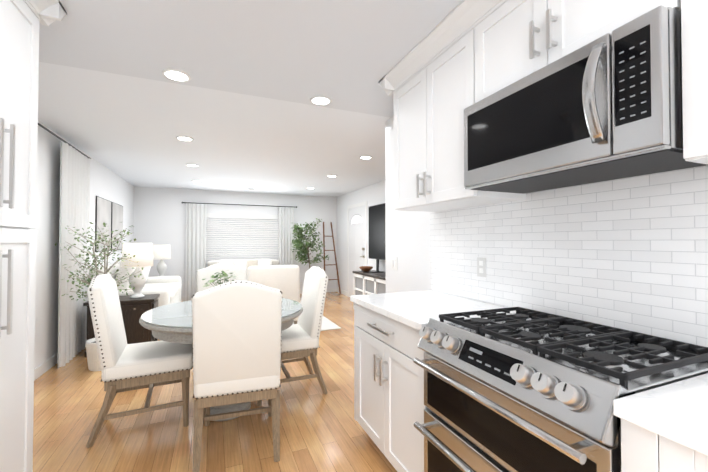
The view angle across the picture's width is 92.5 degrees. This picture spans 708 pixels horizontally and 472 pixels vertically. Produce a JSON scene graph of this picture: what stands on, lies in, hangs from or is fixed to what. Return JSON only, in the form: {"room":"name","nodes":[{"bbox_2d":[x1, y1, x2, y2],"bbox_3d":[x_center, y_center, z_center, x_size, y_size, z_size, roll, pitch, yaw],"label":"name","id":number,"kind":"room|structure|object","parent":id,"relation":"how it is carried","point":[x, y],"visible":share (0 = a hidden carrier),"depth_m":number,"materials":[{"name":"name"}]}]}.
{"room":"living room and kitchen","nodes":[
{"label":"living room and kitchen","id":0,"kind":"room"},
{"bbox_2d":[31,120,133,368],"bbox_3d":[-2.743,0.050,2.498,0.120,2.530,9.840,0,-1,-23],"label":"wall","id":1,"kind":"structure","parent":0,"point":[106,183],"depth_m":3.45,"materials":[{"name":"white paint"}]},
{"bbox_2d":[34,353,57,380],"bbox_3d":[-3.351,1.292,4.120,0.017,0.100,6.100,0,-1,-23],"label":"baseboard","id":2,"kind":"structure","parent":1,"relation":"attached to","point":[44,367],"depth_m":3.30,"materials":[{"name":"white wood"}]},
{"bbox_2d":[38,123,90,158],"bbox_3d":[-2.859,-0.975,3.094,0.108,0.018,2.459,0,-1,-23],"label":"curtain rod","id":3,"kind":"object","parent":1,"relation":"attached to","point":[49,131],"visible":0.4,"depth_m":3.34,"materials":[{"name":"black metal"}]},
{"bbox_2d":[57,142,90,367],"bbox_3d":[-3.097,0.191,3.767,0.052,2.280,0.780,0,-1,-23],"label":"curtain","id":4,"kind":"object","parent":3,"relation":"hanging from","point":[75,213],"visible":0.85,"depth_m":3.64,"materials":[{"name":"white fabric"}]},
{"bbox_2d":[95,196,110,251],"bbox_3d":[-3.716,-0.164,5.032,0.016,0.780,0.720,0,-1,-23],"label":"picture frame","id":5,"kind":"object","parent":1,"relation":"attached to","point":[103,211],"visible":0.94,"depth_m":4.95,"materials":[{"name":"grey"}]},
{"bbox_2d":[111,202,122,249],"bbox_3d":[-4.011,-0.152,5.743,0.016,0.780,0.700,0,-1,-23],"label":"picture frame","id":6,"kind":"object","parent":1,"relation":"attached to","point":[116,215],"visible":0.81,"depth_m":5.67,"materials":[{"name":"grey"}]},
{"bbox_2d":[33,292,396,471],"bbox_3d":[-0.646,1.379,3.345,5.020,0.100,10.200,0,-1,-23],"label":"floor","id":7,"kind":"structure","parent":0,"point":[320,431],"depth_m":2.31,"materials":[{"name":"brown wood"}]},
{"bbox_2d":[0,0,47,471],"bbox_3d":[-1.675,0.093,1.089,0.766,2.400,0.678,0,-1,-23],"label":"tall cabinet","id":8,"kind":"object","parent":7,"relation":"on","point":[20,20],"depth_m":1.42,"materials":[{"name":"white wood"}]},
{"bbox_2d":[86,338,101,370],"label":"plant pot","id":9,"kind":"object","parent":7,"relation":"on","point":[93,360],"depth_m":3.32,"materials":[{"name":"white ceramic"}]},
{"bbox_2d":[62,222,142,300],"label":"plant","id":10,"kind":"object","parent":9,"relation":"in","point":[106,253],"depth_m":3.38,"materials":[{"name":"green plant"}]},
{"bbox_2d":[83,294,159,357],"bbox_3d":[-2.737,1.040,4.034,0.680,0.600,0.456,0,-1,-23],"label":"end table","id":11,"kind":"object","parent":7,"relation":"on","point":[133,310],"visible":0.46,"depth_m":3.90,"materials":[{"name":"brown wood"}]},
{"bbox_2d":[121,243,152,297],"bbox_3d":[-2.620,0.413,4.102,0.330,0.655,0.330,0,-1,-23],"label":"lamp","id":12,"kind":"object","parent":11,"relation":"on","point":[142,253],"visible":0.92,"depth_m":4.02,"materials":[{"name":"white ceramic"}]},
{"bbox_2d":[89,260,180,306],"bbox_3d":[-3.279,0.826,5.267,0.940,1.068,2.010,0,-1,-23],"label":"sofa","id":13,"kind":"object","parent":7,"relation":"on","point":[167,289],"visible":0.31,"depth_m":4.63,"materials":[{"name":"white fabric"}]},
{"bbox_2d":[86,274,192,447],"bbox_3d":[-1.489,0.792,2.428,0.619,1.057,0.492,0,-1,-27],"label":"chair","id":14,"kind":"object","parent":7,"relation":"on","point":[124,365],"visible":0.94,"depth_m":2.24,"materials":[{"name":"fabric"}]},
{"bbox_2d":[139,307,302,420],"bbox_3d":[-0.962,0.938,2.572,1.140,0.758,1.140,0,-1,-23],"label":"dining table","id":15,"kind":"object","parent":7,"relation":"on","point":[175,335],"visible":0.21,"depth_m":2.17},
{"bbox_2d":[141,298,301,327],"bbox_3d":[-0.962,0.553,2.579,1.116,0.008,1.116,0,-1,-23],"label":"glass tabletop","id":16,"kind":"object","parent":15,"relation":"on","point":[178,315],"visible":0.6,"depth_m":2.39,"materials":[{"name":"white"}]},
{"bbox_2d":[202,271,244,286],"bbox_3d":[-1.089,0.418,2.824,0.335,0.268,0.340,0,-1,-23],"label":"centerpiece plant","id":17,"kind":"object","parent":16,"relation":"on","point":[223,274],"visible":0.38,"depth_m":2.82,"materials":[{"name":"green plant"}]},
{"bbox_2d":[196,263,246,291],"bbox_3d":[-1.257,0.806,3.279,0.492,1.057,0.619,0,-1,-26],"label":"chair","id":18,"kind":"object","parent":7,"relation":"on","point":[239,273],"visible":0.25,"depth_m":3.46,"materials":[{"name":"fabric"}]},
{"bbox_2d":[191,280,282,471],"bbox_3d":[-0.737,0.788,2.177,0.492,1.057,0.619,0,-1,-18],"label":"chair","id":19,"kind":"object","parent":7,"relation":"on","point":[236,339],"visible":1,"depth_m":1.94,"materials":[{"name":"fabric"}]},
{"bbox_2d":[257,266,327,405],"bbox_3d":[-0.578,0.800,2.939,0.619,1.057,0.492,0,-1,-23],"label":"chair","id":20,"kind":"object","parent":7,"relation":"on","point":[300,339],"visible":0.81,"depth_m":2.81,"materials":[{"name":"fabric"}]},
{"bbox_2d":[291,218,328,268],"bbox_3d":[-1.023,0.498,7.757,0.912,1.805,0.903,0,-1,-23],"label":"potted plant","id":21,"kind":"object","parent":7,"relation":"on","point":[297,242],"visible":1,"depth_m":7.67,"materials":[{"name":"green plant"}]},
{"bbox_2d":[293,300,340,330],"bbox_3d":[-1.758,1.362,5.781,2.270,0.011,2.750,0,-1,-23],"label":"rug","id":22,"kind":"object","parent":7,"relation":"on","point":[327,324],"visible":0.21,"depth_m":5.09,"materials":[{"name":"white fabric"}]},
{"bbox_2d":[207,259,279,269],"bbox_3d":[-2.304,0.942,7.223,1.520,0.875,0.880,0,-1,-23],"label":"sofa","id":23,"kind":"object","parent":22,"relation":"on","point":[245,264],"visible":0.23,"depth_m":7.33,"materials":[{"name":"white fabric"}]},
{"bbox_2d":[247,265,299,323],"bbox_3d":[-1.259,0.886,5.145,0.740,0.918,0.801,0,-1,-23],"label":"armchair","id":24,"kind":"object","parent":22,"relation":"on","point":[285,279],"visible":0.38,"depth_m":4.85,"materials":[{"name":"fabric"}]},
{"bbox_2d":[323,222,340,293],"bbox_3d":[-0.590,0.530,8.317,0.411,1.768,0.462,0,-1,-23],"label":"ladder","id":25,"kind":"object","parent":7,"relation":"on","point":[324,236],"visible":0.94,"depth_m":8.34,"materials":[{"name":"brown wood"}]},
{"bbox_2d":[353,270,385,294],"bbox_3d":[0.539,1.006,5.618,0.455,0.720,1.870,0,-1,-23],"label":"tv console","id":26,"kind":"object","parent":7,"relation":"on","point":[368,282],"visible":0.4,"depth_m":5.85,"materials":[{"name":"white wood"}]},
{"bbox_2d":[359,266,372,271],"bbox_3d":[0.225,0.614,6.296,0.260,0.085,0.260,0,-1,-23],"label":"bowl","id":27,"kind":"object","parent":26,"relation":"on","point":[366,268],"visible":1,"depth_m":6.21,"materials":[{"name":"brown wood"}]},
{"bbox_2d":[369,203,384,272],"bbox_3d":[0.603,0.039,5.655,0.240,1.214,1.670,0,-1,-23],"label":"television","id":28,"kind":"object","parent":26,"relation":"on","point":[377,232],"visible":0.42,"depth_m":6.07,"materials":[{"name":"black plastic"}]},
{"bbox_2d":[354,303,427,471],"bbox_3d":[0.447,0.869,1.980,0.623,0.876,0.818,0,-1,-23],"label":"base cabinet","id":29,"kind":"object","parent":7,"relation":"on","point":[389,406],"depth_m":1.79,"materials":[{"name":"white wood"}]},
{"bbox_2d":[350,290,707,455],"bbox_3d":[0.782,0.397,1.150,0.646,0.036,2.662,0,-1,-23],"label":"countertop","id":30,"kind":"structure","parent":29,"relation":"on","point":[677,412],"depth_m":0.80,"materials":[{"name":"stone"}]},
{"bbox_2d":[413,307,707,471],"bbox_3d":[0.699,0.819,1.228,0.682,0.952,0.762,0,-1,-23],"label":"range","id":31,"kind":"object","parent":7,"relation":"on","point":[521,389],"visible":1,"depth_m":1.06,"materials":[{"name":"silver metal"}]},
{"bbox_2d":[621,419,707,471],"bbox_3d":[0.999,0.847,0.649,0.623,0.876,0.525,0,-1,-23],"label":"base cabinet","id":32,"kind":"object","parent":7,"relation":"on","point":[642,450],"depth_m":0.72,"materials":[{"name":"white wood"}]},
{"bbox_3d":[-3.719,1.090,6.494,0.550,0.580,0.520,0,-1,-23],"label":"side table","id":33,"kind":"object","parent":7,"relation":"on","visible":0},
{"bbox_2d":[153,245,170,275],"bbox_3d":[-3.692,0.485,6.504,0.317,0.629,0.317,0,-1,-23],"label":"lamp","id":34,"kind":"object","parent":33,"relation":"on","point":[161,252],"visible":0.85,"depth_m":6.42,"materials":[{"name":"white ceramic"}]},
{"bbox_2d":[134,187,336,295],"bbox_3d":[-2.452,0.138,7.879,4.540,2.530,0.120,0,-1,-23],"label":"wall","id":35,"kind":"structure","parent":0,"point":[159,216],"depth_m":7.52,"materials":[{"name":"white paint"}]},
{"bbox_2d":[182,202,296,207],"bbox_3d":[-2.536,-0.705,7.731,2.494,0.036,0.112,0,-1,-23],"label":"curtain rod","id":36,"kind":"object","parent":35,"relation":"attached to","point":[239,204],"visible":1,"depth_m":7.65,"materials":[{"name":"black metal"}]},
{"bbox_2d":[185,203,205,300],"bbox_3d":[-3.409,0.343,7.311,0.400,2.078,0.048,0,-1,-23],"label":"curtain","id":37,"kind":"object","parent":36,"relation":"hanging from","point":[195,237],"visible":0.79,"depth_m":7.31,"materials":[{"name":"white fabric"}]},
{"bbox_2d":[278,207,293,264],"bbox_3d":[-1.616,0.354,8.054,0.360,2.078,0.048,0,-1,-23],"label":"curtain","id":38,"kind":"object","parent":36,"relation":"hanging from","point":[285,232],"visible":0.71,"depth_m":8.06,"materials":[{"name":"white fabric"}]},
{"bbox_2d":[206,213,277,263],"bbox_3d":[-2.530,0.061,7.755,1.760,1.120,0.050,0,-1,-23],"label":"window blinds","id":39,"kind":"object","parent":35,"relation":"attached to","point":[238,236],"visible":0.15,"depth_m":7.74,"materials":[{"name":"white"}]},
{"bbox_2d":[181,288,335,300],"bbox_3d":[-2.467,1.351,7.778,4.390,0.100,0.017,0,-1,-23],"label":"baseboard","id":40,"kind":"structure","parent":35,"relation":"attached to","point":[328,289],"depth_m":8.52,"materials":[{"name":"white wood"}]},
{"bbox_2d":[38,0,462,196],"bbox_3d":[-0.646,-1.135,3.386,4.820,0.130,10.000,0,-1,-23],"label":"ceiling","id":41,"kind":"structure","parent":0,"point":[347,55],"depth_m":2.48,"materials":[{"name":"white paint"}]},
{"bbox_2d":[162,68,190,81],"bbox_3d":[-1.199,-1.084,2.290,0.176,0.009,0.176,0,-1,-23],"label":"recessed light","id":42,"kind":"object","parent":41,"relation":"in","point":[178,75],"visible":0.98,"depth_m":2.28,"materials":[{"name":"white"}]},
{"bbox_2d":[176,136,193,140],"bbox_3d":[-1.856,-1.067,3.717,0.176,0.009,0.176,0,-1,-23],"label":"recessed light","id":43,"kind":"object","parent":41,"relation":"in","point":[183,138],"visible":0.98,"depth_m":3.70,"materials":[{"name":"white"}]},
{"bbox_2d":[186,164,198,166],"bbox_3d":[-2.396,-1.046,5.020,0.176,0.009,0.176,0,-1,-23],"label":"recessed light","id":44,"kind":"object","parent":41,"relation":"in","point":[192,165],"visible":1,"depth_m":5.02,"materials":[{"name":"white plastic"}]},
{"bbox_2d":[310,96,331,105],"bbox_3d":[-0.265,-1.077,2.699,0.176,0.009,0.176,0,-1,-23],"label":"recessed light","id":45,"kind":"object","parent":41,"relation":"in","point":[318,100],"visible":0.98,"depth_m":2.69,"materials":[{"name":"white"}]},
{"bbox_2d":[359,156,371,158],"bbox_3d":[0.158,-1.054,4.552,0.176,0.009,0.176,0,-1,-23],"label":"recessed light","id":46,"kind":"object","parent":41,"relation":"in","point":[365,157],"visible":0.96,"depth_m":4.54,"materials":[{"name":"white plastic"}]},
{"bbox_2d":[337,180,385,290],"bbox_3d":[0.656,0.110,6.152,0.120,2.530,5.450,0,-1,-23],"label":"wall","id":47,"kind":"structure","parent":0,"point":[372,194],"depth_m":7.96,"materials":[{"name":"white paint"}]},
{"bbox_2d":[336,288,346,295],"bbox_3d":[-0.294,1.359,8.250,0.014,0.100,0.730,0,-1,-23],"label":"baseboard","id":48,"kind":"structure","parent":47,"relation":"attached to","point":[343,292],"depth_m":8.19,"materials":[{"name":"white wood"}]},
{"bbox_2d":[347,201,366,296],"bbox_3d":[0.034,0.343,7.406,0.070,2.105,1.100,0,-1,-23],"label":"door","id":49,"kind":"structure","parent":47,"relation":"attached to","point":[356,236],"depth_m":7.46,"materials":[{"name":"white wood"}]},
{"bbox_2d":[385,117,508,307],"bbox_3d":[1.173,0.030,1.236,0.130,2.530,4.270,0,-1,-23],"label":"wall","id":50,"kind":"structure","parent":0,"point":[407,238],"depth_m":2.85,"materials":[{"name":"white paint"}]},
{"bbox_2d":[391,257,397,270],"bbox_3d":[0.355,0.246,3.021,0.010,0.115,0.120,0,-1,-23],"label":"switch plate","id":51,"kind":"object","parent":50,"relation":"attached to","point":[394,263],"visible":1,"depth_m":3.00,"materials":[{"name":"white plastic"}]},
{"bbox_2d":[391,0,525,211],"bbox_3d":[0.577,-0.636,2.041,0.336,0.909,0.786,0,-1,-23],"label":"upper cabinet","id":52,"kind":"object","parent":50,"relation":"attached to","point":[445,72],"depth_m":1.90,"materials":[{"name":"white wood"}]},
{"bbox_2d":[430,165,707,346],"bbox_3d":[1.079,-0.128,1.284,0.010,1.014,2.665,0,-1,-23],"label":"tile backsplash","id":53,"kind":"structure","parent":50,"relation":"attached to","point":[630,253],"depth_m":1.42,"materials":[{"name":"white tile"}]},
{"bbox_2d":[477,257,485,276],"bbox_3d":[0.761,0.185,2.022,0.008,0.115,0.072,0,-1,-23],"label":"electrical outlet plate","id":54,"kind":"object","parent":53,"relation":"attached to","point":[481,266],"visible":1,"depth_m":2.02,"materials":[{"name":"white plastic"}]},
{"bbox_2d":[475,0,682,102],"bbox_3d":[0.875,-0.854,1.327,0.336,0.497,0.768,0,-1,-23],"label":"upper cabinet","id":55,"kind":"object","parent":50,"relation":"attached to","point":[515,39],"depth_m":1.30,"materials":[{"name":"white wood"}]},
{"bbox_2d":[464,5,706,193],"bbox_3d":[0.811,-0.410,1.293,0.468,0.379,0.759,0,-1,-23],"label":"over-the-range microwave","id":56,"kind":"object","parent":55,"relation":"attached to","point":[607,107],"visible":1,"depth_m":1.07,"materials":[{"name":"silver metal"}]},
{"bbox_2d":[679,0,707,164],"bbox_3d":[1.134,-0.658,0.697,0.336,0.909,0.587,0,-1,-23],"label":"upper cabinet","id":57,"kind":"object","parent":50,"relation":"attached to","point":[694,13],"depth_m":0.87,"materials":[{"name":"white wood"}]}
]}

